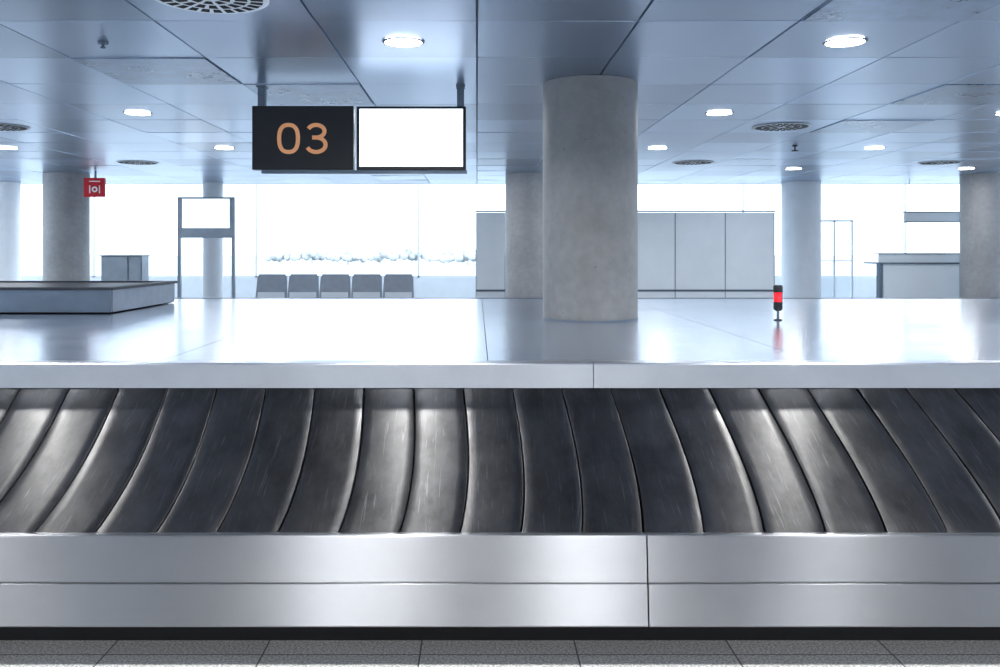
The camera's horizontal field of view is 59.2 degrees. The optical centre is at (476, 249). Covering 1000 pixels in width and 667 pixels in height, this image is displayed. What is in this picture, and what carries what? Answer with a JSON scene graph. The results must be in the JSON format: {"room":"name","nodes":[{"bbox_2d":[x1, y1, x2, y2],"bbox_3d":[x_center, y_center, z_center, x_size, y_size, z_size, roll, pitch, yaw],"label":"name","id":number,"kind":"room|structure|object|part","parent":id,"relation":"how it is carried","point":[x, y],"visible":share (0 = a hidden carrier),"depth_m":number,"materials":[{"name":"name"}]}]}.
{"room":"airport terminal","nodes":[
{"label":"airport terminal","id":0,"kind":"room"},
{"bbox_2d":[21,278,875,297],"bbox_3d":[0.500,1.050,19.375,25.000,0.880,0.250,0,0,0],"label":"wall","id":1,"kind":"structure","parent":0,"point":[191,287],"depth_m":19.25,"materials":[{"name":"white paint"}]},
{"bbox_2d":[21,184,906,277],"bbox_3d":[0.500,-0.760,19.380,25.040,2.740,0.060,0,0,0],"label":"window","id":2,"kind":"structure","parent":1,"relation":"in","point":[256,185],"depth_m":19.35,"materials":[{"name":"clear glass"}]},
{"bbox_2d":[0,0,999,183],"bbox_3d":[0.435,-1.289,3.396,25.225,0.122,26.098,0,0,0],"label":"ceiling","id":3,"kind":"structure","parent":0,"point":[924,84],"depth_m":6.30,"materials":[{"name":"metal"}]},
{"bbox_2d":[0,147,18,148],"bbox_3d":[-5.655,-1.226,10.600,0.252,0.007,0.252,0,0,0],"label":"recessed light","id":4,"kind":"object","parent":3,"relation":"in","point":[0,147],"visible":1,"depth_m":10.61,"materials":[{"name":"white"}]},
{"bbox_2d":[0,124,29,130],"bbox_3d":[-4.785,-1.228,8.800,0.570,0.004,0.570,0,0,0],"label":"ceiling vent","id":5,"kind":"object","parent":3,"relation":"in","point":[3,127],"visible":1,"depth_m":8.86,"materials":[{"name":"grey metal"}]},
{"bbox_2d":[84,170,105,196],"bbox_3d":[-5.907,-1.024,13.598,0.317,0.411,0.064,0,0,0],"label":"sign","id":6,"kind":"object","parent":3,"relation":"hanging from","point":[93,187],"visible":1,"depth_m":13.57,"materials":[{"name":"red"}]},
{"bbox_2d":[98,41,107,48],"bbox_3d":[-2.221,-1.215,5.227,0.060,0.038,0.060,0,0,0],"label":"sprinkler head","id":7,"kind":"object","parent":3,"relation":"attached to","point":[102,43],"visible":1,"depth_m":5.22},
{"bbox_2d":[116,161,158,164],"bbox_3d":[-4.785,-1.228,12.400,0.570,0.004,0.570,0,0,0],"label":"ceiling vent","id":8,"kind":"object","parent":3,"relation":"in","point":[122,162],"visible":1,"depth_m":12.34,"materials":[{"name":"grey metal"}]},
{"bbox_2d":[123,111,152,115],"bbox_3d":[-3.045,-1.226,7.900,0.252,0.007,0.252,0,0,0],"label":"recessed light","id":9,"kind":"object","parent":3,"relation":"in","point":[141,113],"visible":1,"depth_m":7.89,"materials":[{"name":"white plastic"}]},
{"bbox_3d":[-2.175,-1.232,6.095,0.850,0.008,0.880,0,0,0],"label":"mottled panel","id":10,"kind":"part","parent":3,"relation":"part of","materials":[{"name":"metal"}]},
{"bbox_2d":[155,0,269,13],"bbox_3d":[-1.305,-1.228,4.295,0.570,0.004,0.570,0,0,0],"label":"ceiling vent","id":11,"kind":"object","parent":3,"relation":"in","point":[204,6],"visible":1,"depth_m":4.42,"materials":[{"name":"white metal"}]},
{"bbox_2d":[213,147,234,148],"bbox_3d":[-3.045,-1.226,10.600,0.252,0.007,0.252,0,0,0],"label":"recessed light","id":12,"kind":"object","parent":3,"relation":"in","point":[213,147],"visible":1,"depth_m":10.58,"materials":[{"name":"white"}]},
{"bbox_3d":[-1.305,-1.232,6.995,0.850,0.008,0.880,0,0,0],"label":"mottled panel","id":13,"kind":"part","parent":3,"relation":"part of","materials":[{"name":"metal"}]},
{"bbox_2d":[252,85,466,173],"bbox_3d":[-0.877,-0.902,6.617,1.605,0.656,0.107,0,0,0],"label":"hanging sign","id":14,"kind":"object","parent":3,"relation":"hanging from","point":[285,139],"visible":1,"depth_m":6.57,"materials":[{"name":"black plastic"}]},
{"bbox_3d":[-1.301,-0.838,6.610,0.758,0.476,0.080,0,0,0],"label":"number panel","id":15,"kind":"part","parent":14,"relation":"part of","materials":[{"name":"black plastic"}]},
{"bbox_2d":[357,106,465,169],"bbox_3d":[-0.491,-0.834,6.615,0.818,0.476,0.090,0,0,0],"label":"monitor","id":16,"kind":"object","parent":14,"relation":"on","point":[388,137],"depth_m":6.57,"materials":[{"name":"white plastic"}]},
{"bbox_2d":[382,37,424,46],"bbox_3d":[-0.435,-1.226,5.200,0.252,0.007,0.252,0,0,0],"label":"recessed light","id":17,"kind":"object","parent":3,"relation":"in","point":[392,41],"visible":1,"depth_m":5.17,"materials":[{"name":"white plastic"}]},
{"bbox_2d":[647,147,667,148],"bbox_3d":[2.175,-1.226,10.600,0.252,0.007,0.252,0,0,0],"label":"recessed light","id":18,"kind":"object","parent":3,"relation":"in","point":[648,147],"visible":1,"depth_m":10.58,"materials":[{"name":"white"}]},
{"bbox_2d":[673,161,713,164],"bbox_3d":[3.045,-1.228,12.400,0.570,0.004,0.570,0,0,0],"label":"ceiling vent","id":19,"kind":"object","parent":3,"relation":"in","point":[680,162],"visible":1,"depth_m":12.34,"materials":[{"name":"grey metal"}]},
{"bbox_2d":[705,111,733,115],"bbox_3d":[2.175,-1.226,7.900,0.252,0.007,0.252,0,0,0],"label":"recessed light","id":20,"kind":"object","parent":3,"relation":"in","point":[714,113],"visible":1,"depth_m":7.89,"materials":[{"name":"white plastic"}]},
{"bbox_2d":[752,123,811,130],"bbox_3d":[3.045,-1.228,8.800,0.570,0.004,0.570,0,0,0],"label":"ceiling vent","id":21,"kind":"object","parent":3,"relation":"in","point":[777,126],"visible":1,"depth_m":8.74,"materials":[{"name":"grey metal"}]},
{"bbox_2d":[822,37,867,46],"bbox_3d":[2.175,-1.226,5.200,0.252,0.007,0.252,0,0,0],"label":"recessed light","id":22,"kind":"object","parent":3,"relation":"in","point":[843,41],"visible":1,"depth_m":5.18,"materials":[{"name":"white plastic"}]},
{"bbox_3d":[3.915,-1.232,8.795,0.850,0.008,0.880,0,0,0],"label":"mottled panel","id":23,"kind":"part","parent":3,"relation":"part of","materials":[{"name":"metal"}]},
{"bbox_2d":[863,147,885,148],"bbox_3d":[4.785,-1.226,10.600,0.252,0.007,0.252,0,0,0],"label":"recessed light","id":24,"kind":"object","parent":3,"relation":"in","point":[866,147],"visible":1,"depth_m":10.58,"materials":[{"name":"white"}]},
{"bbox_3d":[2.175,-1.232,4.295,0.850,0.008,0.880,0,0,0],"label":"mottled panel","id":25,"kind":"part","parent":3,"relation":"part of","materials":[{"name":"metal"}]},
{"bbox_2d":[902,179,958,222],"bbox_3d":[7.986,-0.854,15.310,1.142,0.753,0.100,0,0,0],"label":"panel","id":26,"kind":"object","parent":3,"relation":"hanging from","point":[909,216],"visible":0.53,"depth_m":15.28,"materials":[{"name":"grey metal"}]},
{"bbox_3d":[7.517,-0.949,15.305,0.012,0.562,0.010,0,0,0],"label":"hanging rod","id":27,"kind":"part","parent":26,"relation":"part of","materials":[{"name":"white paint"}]},
{"bbox_2d":[918,161,962,164],"bbox_3d":[6.525,-1.228,12.400,0.570,0.004,0.570,0,0,0],"label":"ceiling vent","id":28,"kind":"object","parent":3,"relation":"in","point":[930,162],"visible":1,"depth_m":12.34,"materials":[{"name":"grey metal"}]},
{"bbox_3d":[3.915,-1.232,6.995,0.850,0.008,0.880,0,0,0],"label":"mottled panel","id":29,"kind":"part","parent":3,"relation":"part of","materials":[{"name":"metal"}]},
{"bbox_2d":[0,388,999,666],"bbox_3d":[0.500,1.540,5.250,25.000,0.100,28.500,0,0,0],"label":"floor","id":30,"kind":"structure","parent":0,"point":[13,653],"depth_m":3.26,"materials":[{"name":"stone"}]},
{"bbox_2d":[0,181,20,280],"bbox_3d":[-8.635,0.128,16.100,0.520,2.724,0.520,0,0,0],"label":"round column","id":31,"kind":"structure","parent":30,"relation":"on","point":[10,192],"depth_m":15.93,"materials":[{"name":"white paint"}]},
{"bbox_2d":[42,172,89,280],"bbox_3d":[-6.671,0.128,14.300,0.708,2.724,0.708,0,0,0],"label":"round column","id":32,"kind":"structure","parent":30,"relation":"on","point":[65,208],"depth_m":14.00,"materials":[{"name":"grey concrete"}]},
{"bbox_2d":[99,255,149,280],"bbox_3d":[-4.848,0.779,12.117,0.586,1.422,0.305,0,0,0],"label":"cabinet","id":33,"kind":"object","parent":30,"relation":"on","point":[113,267],"visible":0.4,"depth_m":11.98,"materials":[{"name":"grey plastic"}]},
{"bbox_3d":[-4.936,0.746,11.991,0.355,1.288,0.017,0,0,0],"label":"door","id":34,"kind":"part","parent":33,"relation":"part of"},
{"bbox_3d":[-4.657,0.746,11.991,0.150,1.288,0.017,0,0,0],"label":"door","id":35,"kind":"part","parent":33,"relation":"part of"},
{"bbox_2d":[177,197,234,297],"bbox_3d":[-4.058,0.347,13.200,0.955,2.285,0.400,0,0,0],"label":"display stand","id":36,"kind":"object","parent":30,"relation":"on","point":[197,217],"visible":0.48,"depth_m":13.17,"materials":[{"name":"white metal"}]},
{"bbox_3d":[-4.463,0.333,13.200,0.045,2.255,0.060,0,0,0],"label":"post","id":37,"kind":"part","parent":36,"relation":"part of","materials":[{"name":"grey metal"}]},
{"bbox_3d":[-4.058,-0.487,13.200,0.765,0.615,0.060,0,0,0],"label":"header panel","id":38,"kind":"part","parent":36,"relation":"part of","materials":[{"name":"white plastic"}]},
{"bbox_3d":[-3.652,0.333,13.200,0.045,2.255,0.060,0,0,0],"label":"post","id":39,"kind":"part","parent":36,"relation":"part of","materials":[{"name":"grey metal"}]},
{"bbox_2d":[203,182,222,297],"bbox_3d":[-4.860,0.128,16.200,0.360,2.724,0.360,0,0,0],"label":"round column","id":40,"kind":"structure","parent":30,"relation":"on","point":[212,247],"depth_m":16.04,"materials":[{"name":"grey concrete"}]},
{"bbox_2d":[256,274,286,297],"bbox_3d":[-3.614,0.961,15.262,0.554,1.066,0.625,0,0,0],"label":"seat","id":41,"kind":"object","parent":30,"relation":"on","point":[268,285],"visible":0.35,"depth_m":15.49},
{"bbox_2d":[258,292,284,297],"bbox_3d":[-3.614,0.825,15.445,0.470,0.170,0.024,0,0,0],"label":"cushion","id":42,"kind":"object","parent":41,"relation":"on","point":[260,294],"depth_m":15.43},
{"bbox_2d":[287,274,318,297],"bbox_3d":[-3.055,0.961,15.262,0.554,1.066,0.625,0,0,0],"label":"seat","id":43,"kind":"object","parent":30,"relation":"on","point":[300,285],"visible":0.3,"depth_m":15.49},
{"bbox_2d":[289,292,315,297],"bbox_3d":[-3.055,0.825,15.445,0.470,0.170,0.024,0,0,0],"label":"cushion","id":44,"kind":"object","parent":43,"relation":"on","point":[291,294],"depth_m":15.43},
{"bbox_2d":[319,274,350,297],"bbox_3d":[-2.497,0.961,15.262,0.554,1.066,0.625,0,0,0],"label":"seat","id":45,"kind":"object","parent":30,"relation":"on","point":[331,285],"visible":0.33,"depth_m":15.49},
{"bbox_2d":[321,292,347,297],"bbox_3d":[-2.497,0.825,15.445,0.470,0.170,0.024,0,0,0],"label":"cushion","id":46,"kind":"object","parent":45,"relation":"on","point":[323,294],"depth_m":15.43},
{"bbox_2d":[351,274,381,297],"bbox_3d":[-1.939,0.961,15.262,0.554,1.066,0.625,0,0,0],"label":"seat","id":47,"kind":"object","parent":30,"relation":"on","point":[363,285],"visible":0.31,"depth_m":15.49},
{"bbox_2d":[353,292,379,297],"bbox_3d":[-1.939,0.825,15.445,0.470,0.170,0.024,0,0,0],"label":"cushion","id":48,"kind":"object","parent":47,"relation":"on","point":[355,294],"depth_m":15.43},
{"bbox_2d":[383,274,413,297],"bbox_3d":[-1.381,0.961,15.262,0.554,1.066,0.625,0,0,0],"label":"seat","id":49,"kind":"object","parent":30,"relation":"on","point":[395,285],"visible":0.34,"depth_m":15.49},
{"bbox_2d":[385,292,411,297],"bbox_3d":[-1.381,0.825,15.445,0.470,0.170,0.024,0,0,0],"label":"cushion","id":50,"kind":"object","parent":49,"relation":"on","point":[387,294],"depth_m":15.43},
{"bbox_2d":[475,210,504,297],"bbox_3d":[0.800,0.402,15.300,1.664,2.177,0.080,0,0,0],"label":"partition panel","id":51,"kind":"object","parent":30,"relation":"on","point":[490,224],"visible":0.32,"depth_m":15.28,"materials":[{"name":"grey"}]},
{"bbox_3d":[0.800,-0.674,15.300,1.664,0.026,0.070,0,0,0],"label":"rail","id":52,"kind":"part","parent":51,"relation":"part of","materials":[{"name":"grey metal"}]},
{"bbox_3d":[0.800,0.704,15.300,1.634,0.035,0.064,0,0,0],"label":"rail","id":53,"kind":"part","parent":51,"relation":"part of","materials":[{"name":"grey metal"}]},
{"bbox_2d":[0,298,999,639],"bbox_3d":[1.037,0.998,6.632,19.022,0.985,7.016,0,0,0],"label":"carousel","id":54,"kind":"object","parent":30,"relation":"on","point":[830,469],"visible":1,"depth_m":3.51,"materials":[{"name":"metal"}]},
{"bbox_3d":[-2.155,0.831,3.588,0.248,0.436,0.807,0,0,0],"label":"belt plate","id":55,"kind":"part","parent":54,"relation":"part of","materials":[{"name":"rubber"}]},
{"bbox_3d":[-1.933,0.831,3.588,0.248,0.436,0.807,-1,0,0],"label":"belt plate","id":56,"kind":"part","parent":54,"relation":"part of","materials":[{"name":"rubber"}]},
{"bbox_3d":[-1.712,0.831,3.588,0.248,0.436,0.807,-1,0,0],"label":"belt plate","id":57,"kind":"part","parent":54,"relation":"part of","materials":[{"name":"rubber"}]},
{"bbox_2d":[0,281,176,312],"bbox_3d":[-5.310,0.401,7.760,4.820,0.206,1.520,0,0,0],"label":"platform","id":58,"kind":"object","parent":54,"relation":"on","point":[15,296],"visible":1,"depth_m":7.02,"materials":[{"name":"metal"}]},
{"bbox_3d":[-3.520,0.409,7.035,1.194,0.178,0.030,0,0,0],"label":"panel","id":59,"kind":"part","parent":58,"relation":"part of","materials":[{"name":"silver metal"}]},
{"bbox_3d":[-2.935,0.409,7.777,0.030,0.178,1.445,0,0,0],"label":"panel","id":60,"kind":"part","parent":58,"relation":"part of","materials":[{"name":"silver metal"}]},
{"bbox_3d":[-1.490,0.831,3.588,0.248,0.436,0.807,0,0,0],"label":"belt plate","id":61,"kind":"part","parent":54,"relation":"part of","materials":[{"name":"rubber"}]},
{"bbox_3d":[-1.269,0.831,3.588,0.248,0.436,0.807,0,0,0],"label":"belt plate","id":62,"kind":"part","parent":54,"relation":"part of","materials":[{"name":"rubber"}]},
{"bbox_3d":[-1.047,0.831,3.588,0.248,0.436,0.807,0,0,0],"label":"belt plate","id":63,"kind":"part","parent":54,"relation":"part of","materials":[{"name":"rubber"}]},
{"bbox_3d":[-0.826,0.831,3.588,0.248,0.436,0.807,0,0,0],"label":"belt plate","id":64,"kind":"part","parent":54,"relation":"part of","materials":[{"name":"rubber"}]},
{"bbox_3d":[-0.975,0.566,4.013,2.997,0.112,0.095,0,0,0],"label":"rail","id":65,"kind":"part","parent":54,"relation":"part of","materials":[{"name":"metal"}]},
{"bbox_3d":[-0.604,0.831,3.588,0.248,0.436,0.807,-1,0,0],"label":"belt plate","id":66,"kind":"part","parent":54,"relation":"part of","materials":[{"name":"rubber"}]},
{"bbox_3d":[-0.890,1.183,3.155,2.995,0.317,0.061,0,0,0],"label":"panel","id":67,"kind":"part","parent":54,"relation":"part of","materials":[{"name":"metal"}]},
{"bbox_3d":[-0.382,0.831,3.588,0.248,0.436,0.807,0,0,0],"label":"belt plate","id":68,"kind":"part","parent":54,"relation":"part of","materials":[{"name":"rubber"}]},
{"bbox_3d":[-0.161,0.831,3.588,0.248,0.436,0.807,0,0,0],"label":"belt plate","id":69,"kind":"part","parent":54,"relation":"part of","materials":[{"name":"rubber"}]},
{"bbox_3d":[0.061,0.831,3.588,0.248,0.436,0.807,1,0,0],"label":"belt plate","id":70,"kind":"part","parent":54,"relation":"part of","materials":[{"name":"rubber"}]},
{"bbox_3d":[0.282,0.831,3.588,0.248,0.436,0.807,0,0,0],"label":"belt plate","id":71,"kind":"part","parent":54,"relation":"part of","materials":[{"name":"rubber"}]},
{"bbox_3d":[0.610,0.570,9.285,18.000,0.130,0.070,0,0,0],"label":"rail","id":72,"kind":"part","parent":54,"relation":"part of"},
{"bbox_2d":[542,75,637,321],"bbox_3d":[0.841,-0.362,6.550,0.708,1.744,0.708,0,0,0],"label":"round column","id":73,"kind":"structure","parent":54,"relation":"on","point":[590,122],"depth_m":6.24,"materials":[{"name":"concrete"}]},
{"bbox_3d":[0.504,0.831,3.588,0.248,0.436,0.807,0,0,0],"label":"belt plate","id":74,"kind":"part","parent":54,"relation":"part of","materials":[{"name":"rubber"}]},
{"bbox_3d":[0.726,0.831,3.588,0.248,0.436,0.807,-1,0,0],"label":"belt plate","id":75,"kind":"part","parent":54,"relation":"part of","materials":[{"name":"rubber"}]},
{"bbox_3d":[0.947,0.831,3.588,0.248,0.436,0.807,0,0,0],"label":"belt plate","id":76,"kind":"part","parent":54,"relation":"part of","materials":[{"name":"rubber"}]},
{"bbox_3d":[1.169,0.831,3.588,0.248,0.436,0.807,0,0,0],"label":"belt plate","id":77,"kind":"part","parent":54,"relation":"part of","materials":[{"name":"rubber"}]},
{"bbox_2d":[773,285,782,320],"bbox_3d":[2.179,0.381,6.370,0.068,0.258,0.068,0,0,0],"label":"beacon","id":78,"kind":"object","parent":54,"relation":"on","point":[777,289],"visible":1,"depth_m":6.35,"materials":[{"name":"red plastic"}]},
{"bbox_3d":[2.025,0.566,4.013,2.997,0.112,0.095,0,0,0],"label":"rail","id":79,"kind":"part","parent":54,"relation":"part of","materials":[{"name":"metal"}]},
{"bbox_3d":[1.391,0.831,3.588,0.248,0.436,0.807,0,0,0],"label":"belt plate","id":80,"kind":"part","parent":54,"relation":"part of","materials":[{"name":"rubber"}]},
{"bbox_3d":[2.110,1.183,3.155,2.995,0.317,0.061,0,0,0],"label":"panel","id":81,"kind":"part","parent":54,"relation":"part of","materials":[{"name":"metal"}]},
{"bbox_3d":[1.612,0.831,3.588,0.248,0.436,0.807,0,0,0],"label":"belt plate","id":82,"kind":"part","parent":54,"relation":"part of","materials":[{"name":"rubber"}]},
{"bbox_3d":[1.834,0.831,3.588,0.248,0.436,0.807,1,0,0],"label":"belt plate","id":83,"kind":"part","parent":54,"relation":"part of","materials":[{"name":"rubber"}]},
{"bbox_3d":[2.055,0.831,3.588,0.248,0.436,0.807,0,0,0],"label":"belt plate","id":84,"kind":"part","parent":54,"relation":"part of","materials":[{"name":"rubber"}]},
{"bbox_3d":[2.277,0.831,3.588,0.248,0.436,0.807,0,0,0],"label":"belt plate","id":85,"kind":"part","parent":54,"relation":"part of","materials":[{"name":"rubber"}]},
{"bbox_2d":[505,172,542,297],"bbox_3d":[0.812,0.128,14.300,0.708,2.724,0.708,0,0,0],"label":"round column","id":86,"kind":"structure","parent":30,"relation":"on","point":[523,190],"depth_m":13.98,"materials":[{"name":"grey concrete"}]},
{"bbox_2d":[638,210,774,297],"bbox_3d":[3.869,0.402,15.300,2.621,2.177,0.080,0,0,0],"label":"partition wall","id":87,"kind":"structure","parent":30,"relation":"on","point":[682,253],"depth_m":15.28,"materials":[{"name":"grey"}]},
{"bbox_3d":[3.008,0.359,15.300,0.853,2.022,0.040,0,0,0],"label":"panel","id":88,"kind":"part","parent":87,"relation":"part of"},
{"bbox_3d":[3.877,0.359,15.300,0.853,2.022,0.040,0,0,0],"label":"panel","id":89,"kind":"part","parent":87,"relation":"part of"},
{"bbox_3d":[3.869,0.704,15.300,2.591,0.035,0.064,0,0,0],"label":"rail","id":90,"kind":"part","parent":87,"relation":"part of","materials":[{"name":"grey metal"}]},
{"bbox_3d":[3.869,-0.674,15.300,2.621,0.026,0.070,0,0,0],"label":"rail","id":91,"kind":"part","parent":87,"relation":"part of","materials":[{"name":"grey metal"}]},
{"bbox_3d":[4.738,0.359,15.300,0.836,2.022,0.040,0,0,0],"label":"panel","id":92,"kind":"part","parent":87,"relation":"part of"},
{"bbox_2d":[781,181,820,297],"bbox_3d":[5.928,0.128,16.100,0.698,2.724,0.698,0,0,0],"label":"round column","id":93,"kind":"structure","parent":30,"relation":"on","point":[800,200],"depth_m":15.80,"materials":[{"name":"grey concrete"}]},
{"bbox_2d":[821,220,852,297],"bbox_3d":[6.486,0.472,15.990,0.689,2.035,0.060,0,0,0],"label":"gate","id":94,"kind":"object","parent":30,"relation":"on","point":[833,221],"visible":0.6,"depth_m":15.98,"materials":[{"name":"grey metal"}]},
{"bbox_3d":[6.494,0.472,16.000,0.024,2.035,0.040,0,0,0],"label":"post","id":95,"kind":"part","parent":94,"relation":"part of","materials":[{"name":"grey metal"}]},
{"bbox_3d":[6.486,-0.528,16.000,0.665,0.034,0.040,0,0,0],"label":"rail","id":96,"kind":"part","parent":94,"relation":"part of","materials":[{"name":"grey metal"}]},
{"bbox_3d":[6.818,0.472,16.000,0.024,2.035,0.040,0,0,0],"label":"post","id":97,"kind":"part","parent":94,"relation":"part of","materials":[{"name":"grey metal"}]},
{"bbox_2d":[864,253,958,297],"bbox_3d":[7.696,0.771,15.280,1.688,1.439,0.640,0,0,0],"label":"desk","id":98,"kind":"object","parent":30,"relation":"on","point":[898,275],"visible":0.55,"depth_m":15.00,"materials":[{"name":"grey laminate"}]},
{"bbox_3d":[6.878,0.864,15.040,0.051,1.251,0.120,0,0,0],"label":"panel","id":99,"kind":"part","parent":98,"relation":"part of","materials":[{"name":"grey"}]},
{"bbox_2d":[864,262,958,263],"bbox_3d":[7.696,0.226,15.280,1.688,0.026,0.640,0,0,0],"label":"countertop","id":100,"kind":"structure","parent":98,"relation":"on","point":[864,262],"depth_m":15.00,"materials":[{"name":"grey"}]},
{"bbox_2d":[874,253,958,253],"bbox_3d":[7.688,0.060,15.110,1.670,0.017,0.180,0,0,0],"label":"shelf","id":101,"kind":"object","parent":98,"relation":"attached to","point":[874,253],"depth_m":15.02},
{"bbox_3d":[7.705,0.806,15.020,1.568,1.168,0.040,0,0,0],"label":"panel","id":102,"kind":"part","parent":98,"relation":"part of","materials":[{"name":"grey laminate"}]},
{"bbox_2d":[959,172,999,297],"bbox_3d":[8.239,0.128,14.300,0.708,2.724,0.708,0,0,0],"label":"round column","id":103,"kind":"structure","parent":30,"relation":"on","point":[979,193],"depth_m":14.03,"materials":[{"name":"grey concrete"}]},
{"label":"outside","id":104,"kind":"structure","parent":0,"visible":0},
{"bbox_2d":[21,255,877,275],"bbox_3d":[0.000,1.700,139.755,300.000,0.180,240.490,0,0,0],"label":"ground","id":105,"kind":"structure","parent":104,"point":[31,265],"depth_m":80.96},
{"bbox_2d":[264,247,297,263],"bbox_3d":[-22.182,0.623,100.010,3.857,1.974,2.695,0,0,0],"label":"tree","id":106,"kind":"object","parent":105,"relation":"on","point":[279,254],"visible":0.99,"depth_m":99.30,"materials":[{"name":"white plant"}]},
{"bbox_2d":[297,246,328,260],"bbox_3d":[-19.993,0.551,106.005,4.981,2.117,2.820,0,0,0],"label":"tree","id":107,"kind":"object","parent":105,"relation":"on","point":[312,252],"visible":0.95,"depth_m":105.13,"materials":[{"name":"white plant"}]},
{"bbox_2d":[327,248,366,263],"bbox_3d":[-14.512,0.711,98.010,4.432,1.797,2.451,0,0,0],"label":"tree","id":108,"kind":"object","parent":105,"relation":"on","point":[347,255],"visible":1,"depth_m":97.54,"materials":[{"name":"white plant"}]},
{"bbox_2d":[362,247,398,263],"bbox_3d":[-11.403,0.624,103.856,4.206,1.972,2.387,0,0,0],"label":"tree","id":109,"kind":"object","parent":105,"relation":"on","point":[379,254],"visible":0.98,"depth_m":103.20,"materials":[{"name":"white plant"}]},
{"bbox_2d":[394,245,429,260],"bbox_3d":[-8.159,0.490,110.198,4.580,2.241,2.783,0,0,0],"label":"tree","id":110,"kind":"object","parent":105,"relation":"on","point":[411,253],"visible":0.88,"depth_m":109.24,"materials":[{"name":"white plant"}]},
{"bbox_2d":[426,246,456,263],"bbox_3d":[-3.672,0.581,100.039,4.289,2.058,2.820,0,0,0],"label":"tree","id":111,"kind":"object","parent":105,"relation":"on","point":[442,256],"visible":0.79,"depth_m":99.30,"materials":[{"name":"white plant"}]},
{"bbox_2d":[448,247,475,264],"bbox_3d":[-1.084,0.635,96.018,4.126,1.950,2.506,0,0,0],"label":"tree","id":112,"kind":"object","parent":105,"relation":"on","point":[467,254],"visible":0.8,"depth_m":95.36,"materials":[{"name":"white plant"}]}
]}

